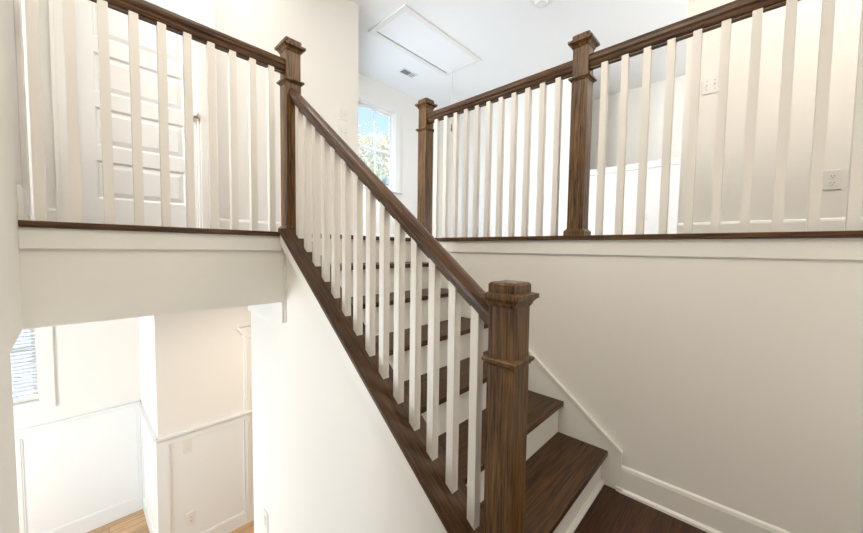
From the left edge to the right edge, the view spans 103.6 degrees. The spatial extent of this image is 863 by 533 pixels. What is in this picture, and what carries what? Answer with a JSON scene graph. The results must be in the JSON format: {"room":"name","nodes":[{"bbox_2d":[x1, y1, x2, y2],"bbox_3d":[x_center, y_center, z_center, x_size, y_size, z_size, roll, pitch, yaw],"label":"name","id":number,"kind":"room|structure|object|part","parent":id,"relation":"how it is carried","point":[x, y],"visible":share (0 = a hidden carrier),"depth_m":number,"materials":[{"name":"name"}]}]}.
{"room":"staircase landing","nodes":[
{"label":"staircase landing","id":0,"kind":"room"},
{"bbox_2d":[0,0,22,532],"bbox_3d":[-0.765,0.275,0.468,4.720,5.670,0.120,4,4,43],"label":"wall","id":1,"kind":"structure","parent":0,"point":[11,322],"depth_m":1.03,"materials":[{"name":"white paint"}]},
{"bbox_2d":[13,0,34,220],"bbox_3d":[-2.040,-1.274,1.622,0.875,2.150,0.137,4,4,43],"label":"trim","id":2,"kind":"structure","parent":1,"relation":"attached to","point":[19,5],"depth_m":1.41,"materials":[{"name":"white paint"}]},
{"bbox_2d":[17,184,32,220],"bbox_3d":[-1.614,-0.245,1.350,0.210,0.135,0.028,4,4,43],"label":"baseboard","id":3,"kind":"structure","parent":1,"relation":"attached to","point":[23,214],"depth_m":1.28,"materials":[{"name":"white paint"}]},
{"bbox_2d":[13,317,142,496],"bbox_3d":[-4.470,1.495,2.994,0.140,2.874,2.895,4,4,43],"label":"wall","id":4,"kind":"structure","parent":0,"point":[97,364],"depth_m":3.69,"materials":[{"name":"white paint"}]},
{"bbox_2d":[11,326,55,415],"bbox_3d":[-4.263,0.832,3.118,0.112,1.250,1.055,4,4,43],"label":"window","id":5,"kind":"structure","parent":4,"relation":"in","point":[44,352],"depth_m":3.42,"materials":[{"name":"white paint"}]},
{"bbox_3d":[-4.290,0.826,3.142,0.004,0.960,0.755,4,4,43],"label":"pane","id":6,"kind":"part","parent":5,"relation":"part of","materials":[{"name":"clear glass"}]},
{"bbox_2d":[10,328,36,398],"bbox_3d":[-4.259,0.808,3.112,0.036,0.989,0.815,4,4,43],"label":"window blind","id":7,"kind":"object","parent":5,"relation":"attached to","point":[25,332],"visible":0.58,"depth_m":3.36,"materials":[{"name":"white plastic"}]},
{"bbox_3d":[-4.266,1.292,3.138,0.034,0.020,0.811,4,4,43],"label":"rail","id":8,"kind":"part","parent":7,"relation":"part of","materials":[{"name":"white plastic"}]},
{"bbox_3d":[-4.290,0.831,3.142,0.040,1.050,0.835,4,4,43],"label":"sash","id":9,"kind":"part","parent":5,"relation":"part of","materials":[{"name":"white paint"}]},
{"bbox_3d":[-4.246,1.408,3.123,0.042,0.100,1.055,4,4,43],"label":"sill","id":10,"kind":"part","parent":5,"relation":"part of","materials":[{"name":"white paint"}]},
{"bbox_2d":[14,401,142,532],"bbox_3d":[-4.419,2.278,2.965,0.045,1.315,2.879,4,4,43],"label":"wainscoting","id":11,"kind":"structure","parent":4,"relation":"attached to","point":[82,473],"depth_m":3.66,"materials":[{"name":"white paint"}]},
{"bbox_2d":[19,249,283,328],"bbox_3d":[-1.238,0.027,1.664,0.132,0.381,0.985,4,4,43],"label":"wall","id":12,"kind":"structure","parent":0,"point":[59,286],"depth_m":1.50,"materials":[{"name":"white paint"}]},
{"bbox_2d":[18,227,282,249],"bbox_3d":[-1.184,-0.120,1.607,0.012,0.080,0.983,4,4,43],"label":"trim","id":13,"kind":"structure","parent":12,"relation":"attached to","point":[28,237],"depth_m":1.49,"materials":[{"name":"white paint"}]},
{"bbox_2d":[18,0,305,235],"bbox_3d":[-1.174,-0.725,1.653,0.172,1.125,1.099,4,4,43],"label":"balcony railing","id":14,"kind":"object","parent":12,"relation":"on","point":[288,64],"visible":0.91,"depth_m":1.56,"materials":[{"name":"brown wood"}]},
{"bbox_3d":[-1.190,-1.137,1.580,0.064,0.071,0.994,4,4,43],"label":"handrail","id":15,"kind":"part","parent":14,"relation":"part of","materials":[{"name":"brown wood"}]},
{"bbox_3d":[-0.832,-0.221,2.018,0.113,0.040,0.113,4,4,43],"label":"post","id":16,"kind":"part","parent":14,"relation":"part of","materials":[{"name":"brown wood"}]},
{"bbox_3d":[-0.826,-0.720,1.992,0.086,1.040,0.086,4,4,43],"label":"newel post","id":17,"kind":"part","parent":14,"relation":"part of","materials":[{"name":"brown wood"}]},
{"bbox_2d":[139,314,172,437],"bbox_3d":[-3.033,1.502,3.712,1.250,2.824,0.120,4,4,43],"label":"wall","id":18,"kind":"structure","parent":0,"point":[154,331],"depth_m":3.29,"materials":[{"name":"white paint"}]},
{"bbox_2d":[137,402,157,532],"bbox_3d":[-3.036,2.269,3.635,1.140,1.300,0.040,4,4,43],"label":"trim","id":19,"kind":"structure","parent":18,"relation":"attached to","point":[148,436],"depth_m":3.68,"materials":[{"name":"white paint"}]},
{"bbox_2d":[86,509,253,532],"bbox_3d":[-0.125,3.030,2.763,6.920,0.050,8.670,4,4,43],"label":"floor","id":20,"kind":"structure","parent":0,"point":[136,522],"depth_m":3.79,"materials":[{"name":"brown wood"}]},
{"bbox_2d":[38,0,358,226],"bbox_3d":[-1.640,-1.473,2.783,0.120,2.440,2.385,4,4,43],"label":"wall","id":21,"kind":"structure","parent":0,"point":[327,29],"depth_m":2.94,"materials":[{"name":"white paint"}]},
{"bbox_2d":[47,207,56,221],"bbox_3d":[-2.310,-0.290,2.041,0.028,0.135,0.080,4,4,43],"label":"baseboard","id":22,"kind":"structure","parent":21,"relation":"attached to","point":[51,212],"depth_m":2.05,"materials":[{"name":"white paint"}]},
{"bbox_2d":[48,0,219,228],"bbox_3d":[-2.017,-1.297,2.375,0.146,2.120,0.865,4,4,43],"label":"trim","id":23,"kind":"structure","parent":21,"relation":"attached to","point":[205,9],"depth_m":2.09,"materials":[{"name":"white paint"}]},
{"bbox_2d":[74,0,199,227],"bbox_3d":[-1.996,-1.252,2.354,0.109,2.008,0.647,4,4,43],"label":"door","id":24,"kind":"structure","parent":21,"relation":"in","point":[85,10],"depth_m":2.33,"materials":[{"name":"white paint"}]},
{"bbox_3d":[-2.024,-1.613,2.355,0.033,0.247,0.481,4,4,43],"label":"panel","id":25,"kind":"part","parent":24,"relation":"part of","materials":[{"name":"white paint"}]},
{"bbox_3d":[-2.028,-1.269,2.373,0.033,0.247,0.481,4,4,43],"label":"panel","id":26,"kind":"part","parent":24,"relation":"part of","materials":[{"name":"white paint"}]},
{"bbox_3d":[-2.033,-0.924,2.391,0.033,0.247,0.481,4,4,43],"label":"panel","id":27,"kind":"part","parent":24,"relation":"part of","materials":[{"name":"white paint"}]},
{"bbox_3d":[-2.038,-0.580,2.409,0.033,0.247,0.481,4,4,43],"label":"panel","id":28,"kind":"part","parent":24,"relation":"part of","materials":[{"name":"white paint"}]},
{"bbox_3d":[-2.019,-1.965,2.337,0.033,0.262,0.481,4,4,43],"label":"panel","id":29,"kind":"part","parent":24,"relation":"part of","materials":[{"name":"white paint"}]},
{"bbox_2d":[219,218,352,234],"bbox_3d":[-1.237,-0.334,3.179,0.028,0.135,1.320,4,4,43],"label":"baseboard","id":30,"kind":"structure","parent":21,"relation":"attached to","point":[223,223],"depth_m":2.85,"materials":[{"name":"white paint"}]},
{"bbox_2d":[338,107,348,121],"bbox_3d":[-0.899,-1.556,3.466,0.017,0.116,0.125,4,4,43],"label":"light switch","id":31,"kind":"object","parent":21,"relation":"attached to","point":[343,114],"visible":1,"depth_m":3.47,"materials":[{"name":"white plastic"}]},
{"bbox_2d":[338,125,348,138],"bbox_3d":[-0.901,-1.377,3.475,0.017,0.116,0.125,4,4,43],"label":"light switch","id":32,"kind":"object","parent":21,"relation":"attached to","point":[343,132],"visible":0.97,"depth_m":3.48,"materials":[{"name":"white plastic"}]},
{"bbox_2d":[170,306,250,432],"bbox_3d":[-1.941,1.500,4.048,0.120,2.824,1.865,4,4,43],"label":"wall","id":33,"kind":"structure","parent":0,"point":[207,345],"depth_m":3.52,"materials":[{"name":"white paint"}]},
{"bbox_2d":[183,438,191,453],"bbox_3d":[-2.457,1.809,3.419,0.017,0.140,0.075,4,4,43],"label":"light switch","id":34,"kind":"object","parent":33,"relation":"attached to","point":[187,444],"visible":1,"depth_m":3.42,"materials":[{"name":"white plastic"}]},
{"bbox_2d":[186,510,195,526],"bbox_3d":[-2.460,2.577,3.473,0.009,0.140,0.078,4,4,43],"label":"wall outlet","id":35,"kind":"object","parent":33,"relation":"attached to","point":[191,516],"visible":1,"depth_m":3.47,"materials":[{"name":"white plastic"}]},
{"bbox_2d":[156,410,251,532],"bbox_3d":[-2.322,2.282,3.574,0.045,1.300,0.881,4,4,43],"label":"wainscoting","id":36,"kind":"structure","parent":33,"relation":"attached to","point":[209,479],"depth_m":3.54,"materials":[{"name":"white paint"}]},
{"bbox_2d":[238,326,253,523],"bbox_3d":[-1.775,1.782,4.101,0.074,2.260,0.975,4,4,43],"label":"trim","id":37,"kind":"structure","parent":33,"relation":"attached to","point":[246,330],"depth_m":3.81,"materials":[{"name":"white paint"}]},
{"bbox_2d":[251,255,437,532],"bbox_3d":[-0.495,1.433,1.767,2.060,3.231,0.105,4,4,43],"label":"wall","id":38,"kind":"structure","parent":0,"point":[323,462],"depth_m":1.79,"materials":[{"name":"white paint"}]},
{"bbox_2d":[263,508,267,532],"bbox_3d":[-1.120,1.714,2.290,0.075,0.130,0.009,4,4,43],"label":"wall outlet","id":39,"kind":"object","parent":38,"relation":"attached to","point":[265,514],"visible":1,"depth_m":2.28,"materials":[{"name":"white plastic"}]},
{"bbox_2d":[248,302,285,322],"bbox_3d":[-1.068,0.256,2.176,0.560,0.124,0.020,4,4,43],"label":"trim","id":40,"kind":"structure","parent":38,"relation":"attached to","point":[274,311],"depth_m":2.08,"materials":[{"name":"white paint"}]},
{"bbox_2d":[284,252,285,321],"bbox_3d":[-0.851,0.079,1.973,0.010,0.495,0.008,4,4,43],"label":"trim","id":41,"kind":"structure","parent":38,"relation":"attached to","point":[284,252],"depth_m":1.97,"materials":[{"name":"white paint"}]},
{"bbox_2d":[280,235,446,532],"bbox_3d":[-0.327,0.435,1.470,1.440,1.190,0.041,4,4,43],"label":"trim","id":42,"kind":"structure","parent":38,"relation":"attached to","point":[414,481],"depth_m":1.36,"materials":[{"name":"white paint"}]},
{"bbox_2d":[279,88,538,532],"bbox_3d":[-0.273,0.088,1.480,1.493,2.153,0.161,4,4,43],"label":"stair railing","id":43,"kind":"object","parent":38,"relation":"on","point":[505,308],"visible":1,"depth_m":1.28,"materials":[{"name":"brown wood"}]},
{"bbox_3d":[-0.293,-0.412,1.503,1.386,1.158,0.064,4,4,43],"label":"handrail","id":44,"kind":"part","parent":43,"relation":"part of","materials":[{"name":"brown wood"}]},
{"bbox_3d":[0.228,0.649,1.052,0.091,1.090,0.091,4,4,43],"label":"newel post","id":45,"kind":"part","parent":43,"relation":"part of","materials":[{"name":"brown wood"}]},
{"bbox_2d":[358,72,452,237],"bbox_3d":[-0.641,-1.600,5.503,0.140,2.440,3.190,4,4,43],"label":"wall","id":46,"kind":"structure","parent":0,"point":[367,86],"depth_m":5.65,"materials":[{"name":"white paint"}]},
{"bbox_2d":[358,93,402,198],"bbox_3d":[-0.856,-1.802,5.196,0.190,1.420,0.980,4,4,43],"label":"window","id":47,"kind":"structure","parent":46,"relation":"attached to","point":[376,150],"depth_m":5.30,"materials":[{"name":"white paint"}]},
{"bbox_3d":[-0.894,-2.096,5.221,0.004,0.578,0.616,4,4,43],"label":"pane","id":48,"kind":"part","parent":47,"relation":"part of","materials":[{"name":"clear glass"}]},
{"bbox_3d":[-0.893,-2.098,5.220,0.035,0.642,0.680,4,4,43],"label":"sash","id":49,"kind":"part","parent":47,"relation":"part of","materials":[{"name":"white paint"}]},
{"bbox_3d":[-0.873,-1.527,5.223,0.004,0.498,0.616,4,4,43],"label":"pane","id":50,"kind":"part","parent":47,"relation":"part of","materials":[{"name":"clear glass"}]},
{"bbox_3d":[-0.872,-1.519,5.223,0.035,0.582,0.680,4,4,43],"label":"sash","id":51,"kind":"part","parent":47,"relation":"part of","materials":[{"name":"white paint"}]},
{"bbox_2d":[363,233,441,237],"bbox_3d":[-0.606,-0.445,5.494,0.028,0.135,2.920,4,4,43],"label":"baseboard","id":52,"kind":"structure","parent":46,"relation":"attached to","point":[364,234],"depth_m":5.46,"materials":[{"name":"white paint"}]},
{"bbox_2d":[350,0,688,108],"bbox_3d":[0.291,-2.686,2.149,5.990,0.100,8.670,4,4,43],"label":"ceiling","id":53,"kind":"structure","parent":0,"point":[514,40],"depth_m":4.03,"materials":[{"name":"white paint"}]},
{"bbox_2d":[397,67,418,78],"bbox_3d":[-0.336,-2.782,4.888,0.150,0.008,0.280,4,4,43],"label":"ceiling vent","id":54,"kind":"object","parent":53,"relation":"in","point":[404,71],"visible":1,"depth_m":4.88,"materials":[{"name":"white metal"}]},
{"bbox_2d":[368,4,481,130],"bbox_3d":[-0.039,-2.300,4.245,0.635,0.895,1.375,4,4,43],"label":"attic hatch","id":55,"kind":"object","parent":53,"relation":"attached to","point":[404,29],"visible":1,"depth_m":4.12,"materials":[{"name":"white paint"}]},
{"bbox_3d":[-0.033,-2.738,4.223,0.635,0.018,1.375,4,4,43],"label":"hatch frame","id":56,"kind":"part","parent":55,"relation":"part of","materials":[{"name":"white paint"}]},
{"bbox_3d":[-0.029,-2.740,4.219,0.491,0.010,1.243,4,4,43],"label":"hatch panel","id":57,"kind":"part","parent":55,"relation":"part of","materials":[{"name":"white paint"}]},
{"bbox_2d":[534,0,548,8],"bbox_3d":[1.115,-2.673,3.442,0.144,0.036,0.144,4,4,43],"label":"smoke detector","id":58,"kind":"object","parent":53,"relation":"attached to","point":[539,4],"visible":1,"depth_m":3.43,"materials":[{"name":"white paint"}]},
{"bbox_2d":[451,77,679,237],"bbox_3d":[2.534,-1.510,4.597,5.730,2.440,0.140,4,4,43],"label":"wall","id":59,"kind":"structure","parent":0,"point":[567,86],"depth_m":5.22,"materials":[{"name":"white paint"}]},
{"bbox_2d":[590,157,680,175],"bbox_3d":[3.404,-1.251,3.786,3.330,0.080,0.190,4,4,43],"label":"trim","id":60,"kind":"structure","parent":59,"relation":"on","point":[674,161],"depth_m":4.38,"materials":[{"name":"white paint"}]},
{"bbox_2d":[645,212,649,221],"bbox_3d":[2.745,-0.632,4.330,0.072,0.116,0.009,4,4,43],"label":"wall outlet","id":61,"kind":"object","parent":59,"relation":"attached to","point":[647,214],"visible":0.82,"depth_m":4.32,"materials":[{"name":"white plastic"}]},
{"bbox_2d":[407,252,862,532],"bbox_3d":[0.992,0.637,1.835,3.200,1.555,0.120,4,4,43],"label":"wall","id":62,"kind":"structure","parent":0,"point":[736,384],"depth_m":1.48,"materials":[{"name":"white paint"}]},
{"bbox_2d":[415,0,862,240],"bbox_3d":[1.143,-0.692,1.619,3.585,1.125,0.149,4,4,43],"label":"railing","id":63,"kind":"object","parent":62,"relation":"on","point":[585,60],"visible":0.99,"depth_m":1.73,"materials":[{"name":"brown wood"}]},
{"bbox_3d":[-0.051,-0.748,2.739,0.086,1.040,0.086,4,4,43],"label":"newel post","id":64,"kind":"part","parent":63,"relation":"part of","materials":[{"name":"brown wood"}]},
{"bbox_3d":[0.399,-1.153,2.300,1.138,0.071,0.064,4,4,43],"label":"handrail","id":65,"kind":"part","parent":63,"relation":"part of","materials":[{"name":"brown wood"}]},
{"bbox_3d":[0.829,-0.194,1.931,0.113,0.040,0.113,4,4,43],"label":"post","id":66,"kind":"part","parent":63,"relation":"part of","materials":[{"name":"brown wood"}]},
{"bbox_3d":[0.836,-0.693,1.905,0.086,1.040,0.086,4,4,43],"label":"newel post","id":67,"kind":"part","parent":63,"relation":"part of","materials":[{"name":"brown wood"}]},
{"bbox_3d":[1.661,-1.075,1.113,2.172,0.071,0.064,4,4,43],"label":"handrail","id":68,"kind":"part","parent":63,"relation":"part of","materials":[{"name":"brown wood"}]},
{"bbox_2d":[438,238,862,259],"bbox_3d":[1.011,-0.095,1.697,3.050,0.080,0.012,4,4,43],"label":"trim","id":69,"kind":"structure","parent":62,"relation":"attached to","point":[776,248],"depth_m":1.54,"materials":[{"name":"white paint"}]},
{"bbox_2d":[619,465,790,532],"bbox_3d":[1.685,1.145,1.099,1.938,0.135,0.028,4,4,43],"label":"baseboard","id":70,"kind":"structure","parent":62,"relation":"attached to","point":[709,516],"depth_m":1.57,"materials":[{"name":"white paint"}]},
{"bbox_2d":[590,75,684,169],"bbox_3d":[3.140,0.072,5.448,5.870,5.670,0.120,4,4,43],"label":"wall","id":71,"kind":"structure","parent":0,"point":[657,96],"depth_m":5.24,"materials":[{"name":"white paint"}]},
{"bbox_2d":[574,484,706,532],"bbox_3d":[1.282,1.240,0.744,2.030,0.030,1.103,4,4,43],"label":"floor","id":72,"kind":"structure","parent":0,"point":[611,511],"depth_m":1.58,"materials":[{"name":"brown wood"}]},
{"bbox_2d":[321,234,622,532],"bbox_3d":[0.066,0.480,1.951,1.678,1.330,0.971,4,4,43],"label":"staircase","id":73,"kind":"structure","parent":72,"relation":"on","point":[564,477],"depth_m":1.79,"materials":[{"name":"brown wood"}]},
{"bbox_3d":[0.590,1.169,1.473,0.018,0.019,0.956,4,4,43],"label":"shoe molding","id":74,"kind":"part","parent":73,"relation":"part of","materials":[{"name":"white paint"}]},
{"bbox_2d":[678,0,862,222],"bbox_3d":[2.630,-1.371,1.921,1.915,2.440,0.130,4,4,43],"label":"wall","id":75,"kind":"structure","parent":0,"point":[847,12],"depth_m":2.22,"materials":[{"name":"white paint"}]},
{"bbox_2d":[702,75,718,94],"bbox_3d":[1.994,-1.297,2.422,0.094,0.116,0.017,4,4,43],"label":"light switch","id":76,"kind":"object","parent":75,"relation":"attached to","point":[710,84],"visible":0.88,"depth_m":2.42,"materials":[{"name":"white plastic"}]},
{"bbox_2d":[677,217,862,233],"bbox_3d":[2.560,-0.218,1.922,1.915,0.135,0.028,4,4,43],"label":"baseboard","id":77,"kind":"structure","parent":75,"relation":"attached to","point":[826,224],"depth_m":2.24,"materials":[{"name":"white paint"}]},
{"bbox_2d":[823,169,842,189],"bbox_3d":[2.425,-0.524,2.051,0.074,0.118,0.009,4,4,43],"label":"wall outlet","id":78,"kind":"object","parent":75,"relation":"attached to","point":[832,179],"visible":0.99,"depth_m":2.05,"materials":[{"name":"white plastic"}]},
{"bbox_2d":[828,174,836,178],"bbox_3d":[2.423,-0.544,2.048,0.034,0.029,0.003,4,4,43],"label":"receptacle","id":79,"kind":"object","parent":78,"relation":"attached to","point":[830,176],"depth_m":2.05,"materials":[{"name":"grey plastic"}]},
{"bbox_2d":[828,180,836,185],"bbox_3d":[2.422,-0.504,2.050,0.034,0.029,0.003,4,4,43],"label":"receptacle","id":80,"kind":"object","parent":78,"relation":"attached to","point":[830,182],"depth_m":2.05,"materials":[{"name":"grey plastic"}]}
]}

